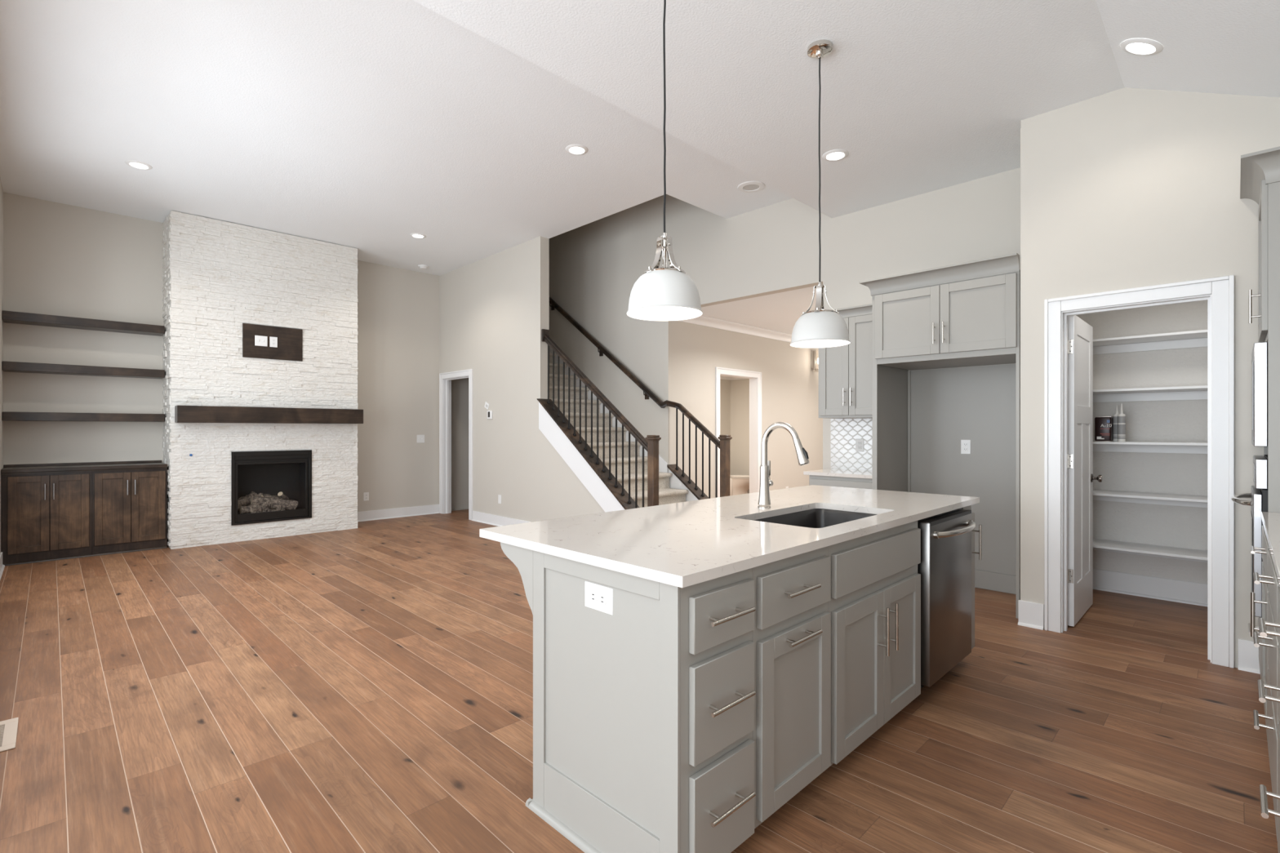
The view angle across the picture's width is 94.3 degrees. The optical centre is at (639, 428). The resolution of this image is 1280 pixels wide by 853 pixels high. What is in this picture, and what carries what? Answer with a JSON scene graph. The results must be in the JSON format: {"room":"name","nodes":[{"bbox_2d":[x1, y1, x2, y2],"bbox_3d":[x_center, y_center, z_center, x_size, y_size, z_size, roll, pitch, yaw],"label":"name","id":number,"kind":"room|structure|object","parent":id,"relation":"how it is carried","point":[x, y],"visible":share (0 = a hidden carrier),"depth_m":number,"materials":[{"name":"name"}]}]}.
{"room":"open-plan kitchen","nodes":[
{"label":"open-plan kitchen","id":0,"kind":"room"},
{"bbox_2d":[0,177,3,552],"bbox_3d":[-4.235,-0.525,3.687,0.150,3.620,5.960,0,0,-45],"label":"wall","id":1,"kind":"structure","parent":0,"point":[1,185],"depth_m":5.60,"materials":[{"name":"beige paint"}]},
{"bbox_2d":[0,551,4,580],"bbox_3d":[-4.073,1.218,3.650,0.028,0.135,5.320,0,0,-45],"label":"baseboard","id":2,"kind":"structure","parent":1,"relation":"attached to","point":[2,566],"depth_m":5.36,"materials":[{"name":"white paint"}]},
{"bbox_2d":[3,191,439,511],"bbox_3d":[-4.774,-0.525,7.450,4.690,3.620,0.140,0,0,-45],"label":"wall","id":3,"kind":"structure","parent":0,"point":[60,259],"depth_m":6.48,"materials":[{"name":"beige paint"}]},
{"bbox_2d":[2,310,164,336],"bbox_3d":[-5.756,-1.091,6.192,1.219,0.085,0.259,0,0,-45],"label":"floating shelf","id":4,"kind":"object","parent":3,"relation":"attached to","point":[8,317],"visible":1,"depth_m":6.08,"materials":[{"name":"brown wood"}]},
{"bbox_2d":[2,360,164,378],"bbox_3d":[-5.756,-0.606,6.192,1.219,0.085,0.259,0,0,-45],"label":"floating shelf","id":5,"kind":"object","parent":3,"relation":"attached to","point":[7,366],"visible":1,"depth_m":6.07,"materials":[{"name":"brown wood"}]},
{"bbox_2d":[2,411,164,422],"bbox_3d":[-5.756,-0.120,6.192,1.219,0.085,0.259,0,0,-45],"label":"floating shelf","id":6,"kind":"object","parent":3,"relation":"attached to","point":[6,416],"visible":1,"depth_m":6.05,"materials":[{"name":"brown wood"}]},
{"bbox_2d":[363,492,368,501],"bbox_3d":[-3.825,0.948,8.289,0.072,0.116,0.008,0,0,-45],"label":"outlet","id":7,"kind":"object","parent":3,"relation":"attached to","point":[366,495],"visible":1,"depth_m":8.29,"materials":[{"name":"white plastic"}]},
{"bbox_2d":[357,504,439,521],"bbox_3d":[-3.541,1.218,8.557,1.380,0.135,0.028,0,0,-45],"label":"baseboard","id":8,"kind":"structure","parent":3,"relation":"attached to","point":[371,515],"depth_m":8.58,"materials":[{"name":"white paint"}]},
{"bbox_2d":[417,435,424,443],"bbox_3d":[-3.267,0.150,8.841,0.118,0.118,0.012,0,0,-45],"label":"light switch","id":9,"kind":"object","parent":3,"relation":"attached to","point":[420,438],"visible":1,"depth_m":8.84,"materials":[{"name":"white plastic"}]},
{"bbox_2d":[0,0,792,275],"bbox_3d":[-2.264,-2.385,5.804,5.930,0.100,5.935,0,0,-45],"label":"ceiling","id":10,"kind":"structure","parent":0,"point":[366,126],"depth_m":4.65,"materials":[{"name":"white paint"}]},
{"bbox_2d":[124,160,152,169],"bbox_3d":[-4.432,-2.330,5.246,0.188,0.010,0.188,0,0,-45],"label":"recessed light","id":11,"kind":"object","parent":10,"relation":"in","point":[136,164],"visible":1,"depth_m":5.23,"materials":[{"name":"white plastic"}]},
{"bbox_2d":[129,162,147,168],"bbox_3d":[-4.432,-2.333,5.246,0.124,0.003,0.124,0,0,-45],"label":"diffuser","id":12,"kind":"object","parent":11,"relation":"attached to","point":[136,165],"depth_m":5.25,"materials":[{"name":"white plastic"}]},
{"bbox_2d":[409,232,426,238],"bbox_3d":[-2.682,-2.330,7.165,0.188,0.010,0.188,0,0,-45],"label":"recessed light","id":13,"kind":"object","parent":10,"relation":"in","point":[416,235],"visible":1,"depth_m":7.15,"materials":[{"name":"white plastic"}]},
{"bbox_2d":[413,234,422,237],"bbox_3d":[-2.682,-2.333,7.165,0.124,0.003,0.124,0,0,-45],"label":"diffuser","id":14,"kind":"object","parent":13,"relation":"attached to","point":[414,235],"depth_m":7.17,"materials":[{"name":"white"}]},
{"bbox_2d":[417,264,428,269],"bbox_3d":[-3.106,-2.312,8.502,0.144,0.045,0.144,0,0,-45],"label":"smoke detector","id":15,"kind":"object","parent":10,"relation":"attached to","point":[420,266],"visible":1,"depth_m":8.46,"materials":[{"name":"white plastic"}]},
{"bbox_2d":[565,144,587,155],"bbox_3d":[-0.528,-2.330,4.959,0.188,0.010,0.188,0,0,-45],"label":"recessed light","id":16,"kind":"object","parent":10,"relation":"in","point":[575,149],"visible":1,"depth_m":4.95,"materials":[{"name":"white plastic"}]},
{"bbox_2d":[569,146,583,153],"bbox_3d":[-0.528,-2.333,4.959,0.124,0.003,0.124,0,0,-45],"label":"diffuser","id":17,"kind":"object","parent":16,"relation":"attached to","point":[572,149],"depth_m":4.96,"materials":[{"name":"white plastic"}]},
{"bbox_2d":[737,181,764,192],"bbox_3d":[1.072,-2.329,5.717,0.264,0.012,0.264,0,0,-45],"label":"ceiling speaker","id":18,"kind":"object","parent":10,"relation":"attached to","point":[748,186],"visible":1,"depth_m":5.70,"materials":[{"name":"white plastic"}]},
{"bbox_2d":[742,184,759,190],"bbox_3d":[1.072,-2.332,5.717,0.156,0.005,0.156,0,0,-45],"label":"grille","id":19,"kind":"object","parent":18,"relation":"attached to","point":[745,187],"depth_m":5.72,"materials":[{"name":"grey plastic"}]},
{"bbox_2d":[451,377,468,510],"bbox_3d":[-2.784,-1.665,9.654,1.240,5.900,0.140,0,0,-45],"label":"wall","id":20,"kind":"structure","parent":0,"point":[460,388],"depth_m":9.47,"materials":[{"name":"beige paint"}]},
{"bbox_2d":[439,235,604,522],"bbox_3d":[-1.507,-1.665,7.581,0.130,5.900,4.880,0,0,-45],"label":"wall","id":21,"kind":"structure","parent":0,"point":[494,309],"depth_m":7.69,"materials":[{"name":"beige paint"}]},
{"bbox_2d":[439,368,472,519],"bbox_3d":[-2.649,0.223,8.716,0.158,2.125,0.970,0,0,-45],"label":"door frame","id":22,"kind":"structure","parent":21,"relation":"in","point":[445,379],"depth_m":8.96,"materials":[{"name":"white paint"}]},
{"bbox_2d":[484,401,488,409],"bbox_3d":[-2.084,-0.315,8.066,0.004,0.114,0.124,0,0,-45],"label":"mounting bracket","id":23,"kind":"object","parent":21,"relation":"attached to","point":[486,405],"visible":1,"depth_m":8.06,"materials":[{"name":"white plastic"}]},
{"bbox_2d":[487,410,493,419],"bbox_3d":[-2.023,-0.188,7.992,0.024,0.115,0.120,0,0,-45],"label":"thermostat","id":24,"kind":"object","parent":21,"relation":"attached to","point":[490,413],"visible":1,"depth_m":7.97,"materials":[{"name":"white plastic"}]},
{"bbox_2d":[497,494,501,503],"bbox_3d":[-1.851,0.930,7.831,0.006,0.116,0.072,0,0,-45],"label":"outlet","id":25,"kind":"object","parent":21,"relation":"attached to","point":[499,495],"visible":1,"depth_m":7.83,"materials":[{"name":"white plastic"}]},
{"bbox_2d":[471,511,531,526],"bbox_3d":[-1.308,1.218,7.269,0.028,0.135,2.955,0,0,-45],"label":"baseboard","id":26,"kind":"structure","parent":21,"relation":"attached to","point":[491,519],"depth_m":7.91,"materials":[{"name":"white paint"}]},
{"bbox_2d":[0,507,1278,852],"bbox_3d":[-0.662,1.312,5.489,13.600,0.066,10.720,0,0,-45],"label":"floor","id":27,"kind":"structure","parent":0,"point":[368,687],"depth_m":2.59,"materials":[{"name":"brown wood"}]},
{"bbox_2d":[0,717,18,751],"bbox_3d":[-2.692,1.282,2.450,0.165,0.006,0.350,0,0,-45],"label":"floor vent","id":28,"kind":"object","parent":27,"relation":"in","point":[8,728],"visible":1,"depth_m":2.48,"materials":[{"name":"beige metal"}]},
{"bbox_2d":[0,471,92,564],"bbox_3d":[-5.883,0.851,5.898,0.624,0.868,0.494,0,0,-45],"label":"base cabinet","id":29,"kind":"object","parent":27,"relation":"on","point":[44,516],"visible":0.99,"depth_m":5.74,"materials":[{"name":"brown wood"}]},
{"bbox_2d":[0,460,167,475],"bbox_3d":[-5.680,0.393,6.115,1.219,0.075,0.473,0,0,-45],"label":"countertop","id":30,"kind":"structure","parent":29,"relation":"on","point":[28,468],"depth_m":6.02,"materials":[{"name":"brown wood"}]},
{"bbox_2d":[2,546,167,565],"bbox_3d":[-5.531,1.274,5.966,1.219,0.019,0.017,0,0,-45],"label":"trim","id":31,"kind":"structure","parent":29,"relation":"attached to","point":[162,547],"depth_m":5.92,"materials":[{"name":"brown wood"}]},
{"bbox_2d":[92,468,166,554],"bbox_3d":[-5.450,0.851,6.328,0.593,0.868,0.494,0,0,-45],"label":"base cabinet","id":32,"kind":"object","parent":27,"relation":"on","point":[129,507],"visible":1,"depth_m":6.17,"materials":[{"name":"brown wood"}]},
{"bbox_2d":[161,210,358,549],"bbox_3d":[-4.525,-0.523,7.185,1.920,3.616,0.586,0,0,-45],"label":"chimney","id":33,"kind":"object","parent":27,"relation":"on","point":[219,277],"visible":0.93,"depth_m":6.80,"materials":[{"name":"white stone"}]},
{"bbox_2d":[174,405,363,423],"bbox_3d":[-4.234,-0.155,6.923,1.873,0.180,0.191,0,0,-45],"label":"mantel","id":34,"kind":"object","parent":33,"relation":"attached to","point":[183,414],"visible":1,"depth_m":6.74,"materials":[{"name":"brown wood"}]},
{"bbox_2d":[231,449,311,525],"bbox_3d":[-4.463,0.675,7.128,0.823,0.830,0.436,0,0,-45],"label":"gas fireplace","id":35,"kind":"object","parent":33,"relation":"in","point":[268,486],"visible":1,"depth_m":6.97,"materials":[{"name":"black metal"}]},
{"bbox_2d":[242,323,302,361],"bbox_3d":[-4.311,-1.012,6.978,0.615,0.387,0.005,0,0,-45],"label":"wall panel","id":36,"kind":"object","parent":33,"relation":"attached to","point":[290,340],"visible":1,"depth_m":6.98,"materials":[{"name":"brown wood"}]},
{"bbox_2d":[254,335,267,346],"bbox_3d":[-4.395,-1.020,6.883,0.125,0.118,0.012,0,0,-45],"label":"outlet","id":37,"kind":"object","parent":36,"relation":"attached to","point":[260,340],"visible":1,"depth_m":6.88,"materials":[{"name":"white plastic"}]},
{"bbox_2d":[269,336,277,347],"bbox_3d":[-4.307,-1.020,6.973,0.078,0.120,0.008,0,0,-45],"label":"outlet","id":38,"kind":"object","parent":36,"relation":"attached to","point":[273,340],"visible":1,"depth_m":6.97,"materials":[{"name":"white plastic"}]},
{"bbox_2d":[538,346,688,512],"bbox_3d":[-1.105,-0.514,7.869,1.134,3.598,4.680,0,0,-45],"label":"staircase","id":39,"kind":"structure","parent":27,"relation":"on","point":[548,426],"depth_m":7.10,"materials":[{"name":"wood"}]},
{"bbox_2d":[537,328,661,509],"bbox_3d":[-0.509,0.037,6.572,0.187,2.495,1.928,0,0,-45],"label":"stair railing","id":40,"kind":"object","parent":39,"relation":"on","point":[651,443],"visible":0.91,"depth_m":6.46,"materials":[{"name":"brown wood"}]},
{"bbox_2d":[500,542,755,852],"bbox_3d":[-0.070,0.847,1.951,0.358,0.874,0.927,0,0,-45],"label":"base cabinet","id":41,"kind":"object","parent":27,"relation":"on","point":[643,713],"visible":0.86,"depth_m":1.71,"materials":[{"name":"grey paint"}]},
{"bbox_2d":[585,581,613,615],"bbox_3d":[-0.125,0.510,1.789,0.008,0.078,0.128,0,0,-45],"label":"outlet","id":42,"kind":"object","parent":41,"relation":"attached to","point":[598,597],"visible":1,"depth_m":1.78,"materials":[{"name":"white plastic"}]},
{"bbox_2d":[589,591,606,605],"bbox_3d":[-0.127,0.510,1.787,0.004,0.035,0.077,0,0,-45],"label":"receptacle","id":43,"kind":"object","parent":42,"relation":"attached to","point":[596,597],"depth_m":1.79,"materials":[{"name":"white plastic"}]},
{"bbox_2d":[549,297,732,502],"bbox_3d":[-0.216,-0.371,7.754,3.300,3.313,0.236,0,0,42],"label":"stair railing","id":44,"kind":"object","parent":27,"relation":"on","point":[679,479],"visible":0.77,"depth_m":7.05,"materials":[{"name":"brown wood"}]},
{"bbox_2d":[729,474,749,495],"bbox_3d":[1.748,0.889,10.706,0.800,0.789,0.460,0,0,3],"label":"toilet","id":45,"kind":"object","parent":27,"relation":"on","point":[739,483],"visible":0.35,"depth_m":10.59,"materials":[{"name":"white ceramic"}]},
{"bbox_2d":[752,546,831,829],"bbox_3d":[0.298,0.847,2.171,0.469,0.874,0.721,0,0,-45],"label":"base cabinet","id":46,"kind":"object","parent":27,"relation":"on","point":[792,632],"visible":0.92,"depth_m":1.92,"materials":[{"name":"grey paint"}]},
{"bbox_2d":[808,475,871,488],"bbox_3d":[1.911,0.847,5.229,0.573,0.874,0.626,0,0,-45],"label":"base cabinet","id":47,"kind":"object","parent":27,"relation":"on","point":[852,482],"visible":0.04,"depth_m":5.04,"materials":[{"name":"grey paint"}]},
{"bbox_2d":[803,468,871,479],"bbox_3d":[1.893,0.394,5.240,0.583,0.030,0.666,0,0,-45],"label":"countertop","id":48,"kind":"structure","parent":47,"relation":"on","point":[857,473],"depth_m":5.16,"materials":[{"name":"white stone"}]},
{"bbox_2d":[828,520,920,765],"bbox_3d":[0.765,0.847,2.635,0.844,0.874,0.721,0,0,-45],"label":"base cabinet","id":49,"kind":"object","parent":27,"relation":"on","point":[874,604],"visible":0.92,"depth_m":2.35,"materials":[{"name":"grey paint"}]},
{"bbox_2d":[479,484,979,587],"bbox_3d":[0.636,0.394,2.763,2.498,0.030,1.017,0,0,-45],"label":"countertop","id":50,"kind":"structure","parent":49,"relation":"on","point":[682,544],"depth_m":2.18,"materials":[{"name":"white stone"}]},
{"bbox_2d":[757,422,809,508],"bbox_3d":[0.678,0.173,2.785,0.087,0.411,0.266,0,0,-45],"label":"faucet","id":51,"kind":"object","parent":50,"relation":"on","point":[764,501],"visible":1,"depth_m":2.83,"materials":[{"name":"silver metal"}]},
{"bbox_2d":[752,508,877,528],"bbox_3d":[0.794,0.513,2.650,0.778,0.208,0.444,0,0,-45],"label":"undermount sink","id":52,"kind":"object","parent":50,"relation":"in","point":[815,517],"visible":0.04,"depth_m":2.94,"materials":[{"name":"silver metal"}]},
{"bbox_2d":[858,253,1020,618],"bbox_3d":[2.397,0.056,4.606,0.764,2.457,1.088,0,0,-45],"label":"refrigerator surround","id":53,"kind":"object","parent":27,"relation":"on","point":[959,315],"depth_m":4.68,"materials":[{"name":"grey paint"}]},
{"bbox_2d":[960,440,970,453],"bbox_3d":[2.666,0.148,4.856,0.008,0.116,0.072,0,0,-45],"label":"outlet","id":54,"kind":"object","parent":53,"relation":"attached to","point":[965,444],"visible":1,"depth_m":4.85,"materials":[{"name":"white plastic"}]},
{"bbox_2d":[963,442,968,451],"bbox_3d":[2.665,0.148,4.854,0.004,0.068,0.034,0,0,-45],"label":"receptacle","id":55,"kind":"object","parent":54,"relation":"attached to","point":[965,444],"depth_m":4.85,"materials":[{"name":"white plastic"}]},
{"bbox_2d":[917,507,975,688],"bbox_3d":[1.330,0.854,3.119,0.620,0.861,0.729,0,0,-45],"label":"dishwasher","id":56,"kind":"object","parent":27,"relation":"on","point":[944,568],"visible":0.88,"depth_m":2.83,"materials":[{"name":"silver metal"}]},
{"bbox_2d":[961,505,982,648],"bbox_3d":[1.568,0.847,3.430,0.136,0.874,0.724,0,0,-45],"label":"base cabinet","id":57,"kind":"object","parent":27,"relation":"on","point":[967,508],"visible":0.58,"depth_m":3.22,"materials":[{"name":"grey paint"}]},
{"bbox_2d":[1249,525,1269,742],"bbox_3d":[2.795,0.847,2.244,0.728,0.874,0.683,0,0,-45],"label":"base cabinet","id":58,"kind":"object","parent":27,"relation":"on","point":[1265,546],"visible":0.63,"depth_m":2.38,"materials":[{"name":"grey paint"}]},
{"bbox_2d":[1240,146,1279,679],"bbox_3d":[3.223,0.019,2.687,0.676,2.529,0.708,0,0,-45],"label":"tall cabinet","id":59,"kind":"object","parent":27,"relation":"on","point":[1260,176],"visible":0.74,"depth_m":2.69,"materials":[{"name":"grey paint"}]},
{"bbox_2d":[1230,454,1267,617],"bbox_3d":[3.200,0.505,2.773,0.572,0.740,0.623,0,0,-45],"label":"oven","id":60,"kind":"object","parent":59,"relation":"in","point":[1259,495],"visible":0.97,"depth_m":2.73,"materials":[{"name":"silver metal"}]},
{"bbox_2d":[1251,342,1267,446],"bbox_3d":[3.226,-0.162,2.746,0.564,0.487,0.548,0,0,-45],"label":"microwave","id":61,"kind":"object","parent":59,"relation":"in","point":[1260,351],"visible":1,"depth_m":2.73,"materials":[{"name":"silver metal"}]},
{"bbox_2d":[1253,548,1279,841],"bbox_3d":[2.270,0.847,1.722,0.748,0.874,0.682,0,0,-45],"label":"base cabinet","id":62,"kind":"object","parent":27,"relation":"on","point":[1273,583],"visible":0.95,"depth_m":1.88,"materials":[{"name":"grey paint"}]},
{"bbox_2d":[1261,511,1279,585],"bbox_3d":[2.185,0.394,1.581,2.528,0.030,0.682,0,0,-45],"label":"countertop","id":63,"kind":"structure","parent":62,"relation":"on","point":[1271,521],"depth_m":2.15,"materials":[{"name":"white stone"}]},
{"bbox_2d":[1257,586,1279,852],"bbox_3d":[1.738,0.847,1.193,0.748,0.874,0.682,0,0,-45],"label":"base cabinet","id":64,"kind":"object","parent":27,"relation":"on","point":[1264,811],"visible":1,"depth_m":1.49,"materials":[{"name":"grey paint"}]},
{"bbox_2d":[720,378,749,490],"bbox_3d":[1.206,0.120,9.639,3.500,2.330,1.965,0,0,-45],"label":"wall","id":65,"kind":"structure","parent":0,"point":[734,393],"depth_m":11.23,"materials":[{"name":"beige paint"}]},
{"bbox_2d":[720,376,744,380],"bbox_3d":[1.238,-0.990,9.586,3.230,0.110,1.845,0,0,-45],"label":"trim","id":66,"kind":"structure","parent":65,"relation":"attached to","point":[721,377],"depth_m":11.24,"materials":[{"name":"white paint"}]},
{"bbox_2d":[675,320,822,498],"bbox_3d":[2.033,-0.075,8.985,4.650,2.720,0.130,0,0,-45],"label":"wall","id":67,"kind":"structure","parent":0,"point":[789,384],"depth_m":8.58,"materials":[{"name":"beige paint"}]},
{"bbox_2d":[676,315,791,342],"bbox_3d":[2.075,-1.385,8.871,4.550,0.100,0.090,0,0,-45],"label":"trim","id":68,"kind":"structure","parent":67,"relation":"attached to","point":[700,320],"depth_m":8.15,"materials":[{"name":"white paint"}]},
{"bbox_2d":[715,366,761,497],"bbox_3d":[1.336,0.233,8.275,1.060,2.105,0.154,0,0,-45],"label":"door frame","id":69,"kind":"structure","parent":67,"relation":"in","point":[755,377],"depth_m":8.55,"materials":[{"name":"white paint"}]},
{"bbox_2d":[811,349,818,372],"bbox_3d":[2.870,-1.097,9.604,0.130,0.355,0.169,0,0,-45],"label":"sconce","id":70,"kind":"object","parent":67,"relation":"attached to","point":[815,354],"visible":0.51,"depth_m":9.59,"materials":[{"name":"white glass"}]},
{"bbox_2d":[701,286,816,334],"bbox_3d":[2.881,-1.475,8.132,4.650,0.080,2.275,0,0,-45],"label":"ceiling","id":71,"kind":"structure","parent":0,"point":[780,312],"depth_m":7.15,"materials":[{"name":"white paint"}]},
{"bbox_2d":[549,167,1020,472],"bbox_3d":[0.398,-1.665,7.247,0.120,5.900,7.760,0,0,-45],"label":"wall","id":72,"kind":"structure","parent":0,"point":[595,267],"depth_m":6.57,"materials":[{"name":"beige paint"}]},
{"bbox_2d":[818,303,871,418],"bbox_3d":[1.945,-0.579,5.315,0.404,0.962,0.701,0,0,-45],"label":"upper cabinet","id":73,"kind":"object","parent":72,"relation":"attached to","point":[845,371],"visible":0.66,"depth_m":5.19,"materials":[{"name":"grey paint"}]},
{"bbox_2d":[831,417,871,470],"bbox_3d":[2.084,0.141,5.455,0.011,0.476,0.703,0,0,-45],"label":"tile backsplash","id":74,"kind":"structure","parent":72,"relation":"attached to","point":[844,432],"depth_m":5.56,"materials":[{"name":"white tile"}]},
{"bbox_2d":[855,439,863,451],"bbox_3d":[2.034,0.152,5.492,0.008,0.118,0.076,0,0,-45],"label":"outlet","id":75,"kind":"object","parent":74,"relation":"attached to","point":[859,442],"visible":1,"depth_m":5.49,"materials":[{"name":"grey plastic"}]},
{"bbox_2d":[857,441,861,448],"bbox_3d":[2.032,0.152,5.491,0.004,0.068,0.034,0,0,-45],"label":"receptacle","id":76,"kind":"object","parent":75,"relation":"attached to","point":[859,442],"depth_m":5.49,"materials":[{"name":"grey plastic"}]},
{"bbox_2d":[974,569,1015,594],"bbox_3d":[2.682,1.212,4.835,0.014,0.144,0.971,0,0,-45],"label":"baseboard","id":77,"kind":"structure","parent":72,"relation":"attached to","point":[999,582],"depth_m":4.69,"materials":[{"name":"grey paint"}]},
{"bbox_2d":[413,0,1279,217],"bbox_3d":[0.087,-1.887,1.352,8.730,1.116,3.695,0,0,-45],"label":"ceiling","id":78,"kind":"structure","parent":0,"point":[922,96],"depth_m":3.24,"materials":[{"name":"white paint"}]},
{"bbox_2d":[626,0,702,320],"bbox_3d":[0.100,-1.244,2.404,0.309,1.559,0.309,0,0,-45],"label":"pendant lamp","id":79,"kind":"object","parent":78,"relation":"hanging from","point":[664,293],"visible":1,"depth_m":2.34,"materials":[{"name":"white metal"}]},
{"bbox_2d":[790,39,850,347],"bbox_3d":[0.954,-1.237,3.147,0.309,1.574,0.309,0,0,-45],"label":"pendant lamp","id":80,"kind":"object","parent":78,"relation":"hanging from","point":[820,327],"visible":1,"depth_m":3.10,"materials":[{"name":"white metal"}]},
{"bbox_2d":[822,149,848,160],"bbox_3d":[1.445,-2.020,4.387,0.188,0.010,0.188,0,0,-45],"label":"recessed light","id":81,"kind":"object","parent":78,"relation":"in","point":[834,154],"visible":1,"depth_m":4.37,"materials":[{"name":"white plastic"}]},
{"bbox_2d":[826,151,844,159],"bbox_3d":[1.445,-2.022,4.387,0.124,0.003,0.124,0,0,-45],"label":"diffuser","id":82,"kind":"object","parent":81,"relation":"attached to","point":[830,155],"depth_m":4.39,"materials":[{"name":"white plastic"}]},
{"bbox_2d":[1120,38,1163,55],"bbox_3d":[2.576,-1.962,3.047,0.188,0.085,0.169,0,0,-45],"label":"recessed light","id":83,"kind":"object","parent":78,"relation":"in","point":[1140,46],"visible":1,"depth_m":3.04,"materials":[{"name":"white plastic"}]},
{"bbox_2d":[1127,43,1155,53],"bbox_3d":[2.576,-1.961,3.047,0.124,0.057,0.113,0,0,-45],"label":"diffuser","id":84,"kind":"object","parent":83,"relation":"attached to","point":[1131,47],"depth_m":3.05,"materials":[{"name":"white plastic"}]},
{"bbox_2d":[1075,300,1207,583],"bbox_3d":[3.791,-0.015,3.789,1.440,2.600,1.930,0,0,-45],"label":"wall","id":85,"kind":"structure","parent":0,"point":[1175,420],"depth_m":4.52,"materials":[{"name":"grey paint"}]},
{"bbox_2d":[1093,568,1207,606],"bbox_3d":[4.165,1.205,4.230,0.028,0.160,1.830,0,0,-45],"label":"baseboard","id":86,"kind":"structure","parent":85,"relation":"attached to","point":[1157,588],"depth_m":4.51,"materials":[{"name":"white paint"}]},
{"bbox_2d":[1093,329,1207,355],"bbox_3d":[4.053,-0.637,4.120,0.338,0.085,1.810,0,0,-45],"label":"shelf","id":87,"kind":"object","parent":85,"relation":"attached to","point":[1190,339],"visible":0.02,"depth_m":4.43,"materials":[{"name":"white paint"}]},
{"bbox_2d":[1093,385,1207,402],"bbox_3d":[4.053,-0.255,4.120,0.338,0.085,1.810,0,0,-45],"label":"shelf","id":88,"kind":"object","parent":85,"relation":"attached to","point":[1189,393],"visible":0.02,"depth_m":4.43,"materials":[{"name":"white paint"}]},
{"bbox_2d":[1093,538,1207,562],"bbox_3d":[4.053,0.925,4.120,0.338,0.085,1.810,0,0,-45],"label":"shelf","id":89,"kind":"object","parent":85,"relation":"attached to","point":[1188,554],"visible":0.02,"depth_m":4.38,"materials":[{"name":"white paint"}]},
{"bbox_2d":[1093,489,1207,507],"bbox_3d":[4.053,0.529,4.120,0.338,0.085,1.810,0,0,-45],"label":"shelf","id":90,"kind":"object","parent":85,"relation":"attached to","point":[1188,500],"visible":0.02,"depth_m":4.41,"materials":[{"name":"white paint"}]},
{"bbox_2d":[1093,440,1207,453],"bbox_3d":[4.053,0.140,4.120,0.338,0.085,1.810,0,0,-45],"label":"shelf","id":91,"kind":"object","parent":85,"relation":"attached to","point":[1184,447],"visible":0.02,"depth_m":4.43,"materials":[{"name":"white paint"}]},
{"bbox_2d":[1093,416,1112,441],"bbox_3d":[3.529,0.002,4.514,0.104,0.190,0.106,0,0,-45],"label":"metal can","id":92,"kind":"object","parent":91,"relation":"on","point":[1103,424],"visible":1,"depth_m":4.48,"materials":[{"name":"black metal"}]},
{"bbox_2d":[1097,419,1110,439],"bbox_3d":[3.496,0.006,4.476,0.001,0.146,0.078,0,0,-45],"label":"print","id":93,"kind":"object","parent":92,"relation":"attached to","point":[1103,425],"depth_m":4.47},
{"bbox_2d":[1112,404,1118,441],"bbox_3d":[3.606,-0.046,4.486,0.048,0.284,0.048,0,0,-45],"label":"tube","id":94,"kind":"object","parent":91,"relation":"on","point":[1115,415],"visible":0.7,"depth_m":4.48,"materials":[{"name":"white plastic"}]},
{"bbox_2d":[1112,416,1117,439],"bbox_3d":[3.606,-0.009,4.486,0.048,0.168,0.048,0,0,-45],"label":"print","id":95,"kind":"object","parent":94,"relation":"attached to","point":[1114,418],"depth_m":4.48,"materials":[{"name":"grey plastic"}]},
{"bbox_2d":[1117,403,1125,441],"bbox_3d":[3.581,-0.046,4.412,0.048,0.284,0.048,0,0,-45],"label":"tube","id":96,"kind":"object","parent":91,"relation":"on","point":[1121,417],"visible":0.99,"depth_m":4.39,"materials":[{"name":"white plastic"}]},
{"bbox_2d":[1117,416,1125,439],"bbox_3d":[3.581,-0.009,4.412,0.048,0.168,0.048,0,0,-45],"label":"print","id":97,"kind":"object","parent":96,"relation":"attached to","point":[1121,420],"depth_m":4.39,"materials":[{"name":"grey plastic"}]},
{"bbox_2d":[1020,87,1279,668],"bbox_3d":[3.731,-0.415,3.764,1.560,3.400,1.980,0,0,-45],"label":"wall","id":98,"kind":"structure","parent":0,"point":[1126,188],"depth_m":3.48,"materials":[{"name":"beige paint"}]},
{"bbox_2d":[1017,600,1044,630],"bbox_3d":[2.532,1.205,3.844,0.028,0.160,0.140,0,0,-45],"label":"baseboard","id":99,"kind":"structure","parent":98,"relation":"attached to","point":[1030,615],"depth_m":3.84,"materials":[{"name":"white paint"}]},
{"bbox_2d":[1067,315,1102,626],"bbox_3d":[3.022,0.267,4.068,0.722,2.013,0.159,0,0,-45],"label":"door","id":100,"kind":"structure","parent":98,"relation":"in","point":[1080,333],"depth_m":3.98,"materials":[{"name":"white paint"}]},
{"bbox_2d":[1044,275,1234,668],"bbox_3d":[2.931,0.230,3.531,0.144,2.110,0.857,0,0,-45],"label":"door frame","id":101,"kind":"structure","parent":98,"relation":"in","point":[1219,291],"depth_m":3.31,"materials":[{"name":"white paint"}]},
{"bbox_2d":[1238,638,1260,674],"bbox_3d":[3.233,1.205,3.139,0.028,0.160,0.096,0,0,-45],"label":"baseboard","id":102,"kind":"structure","parent":98,"relation":"attached to","point":[1248,654],"depth_m":3.15,"materials":[{"name":"white paint"}]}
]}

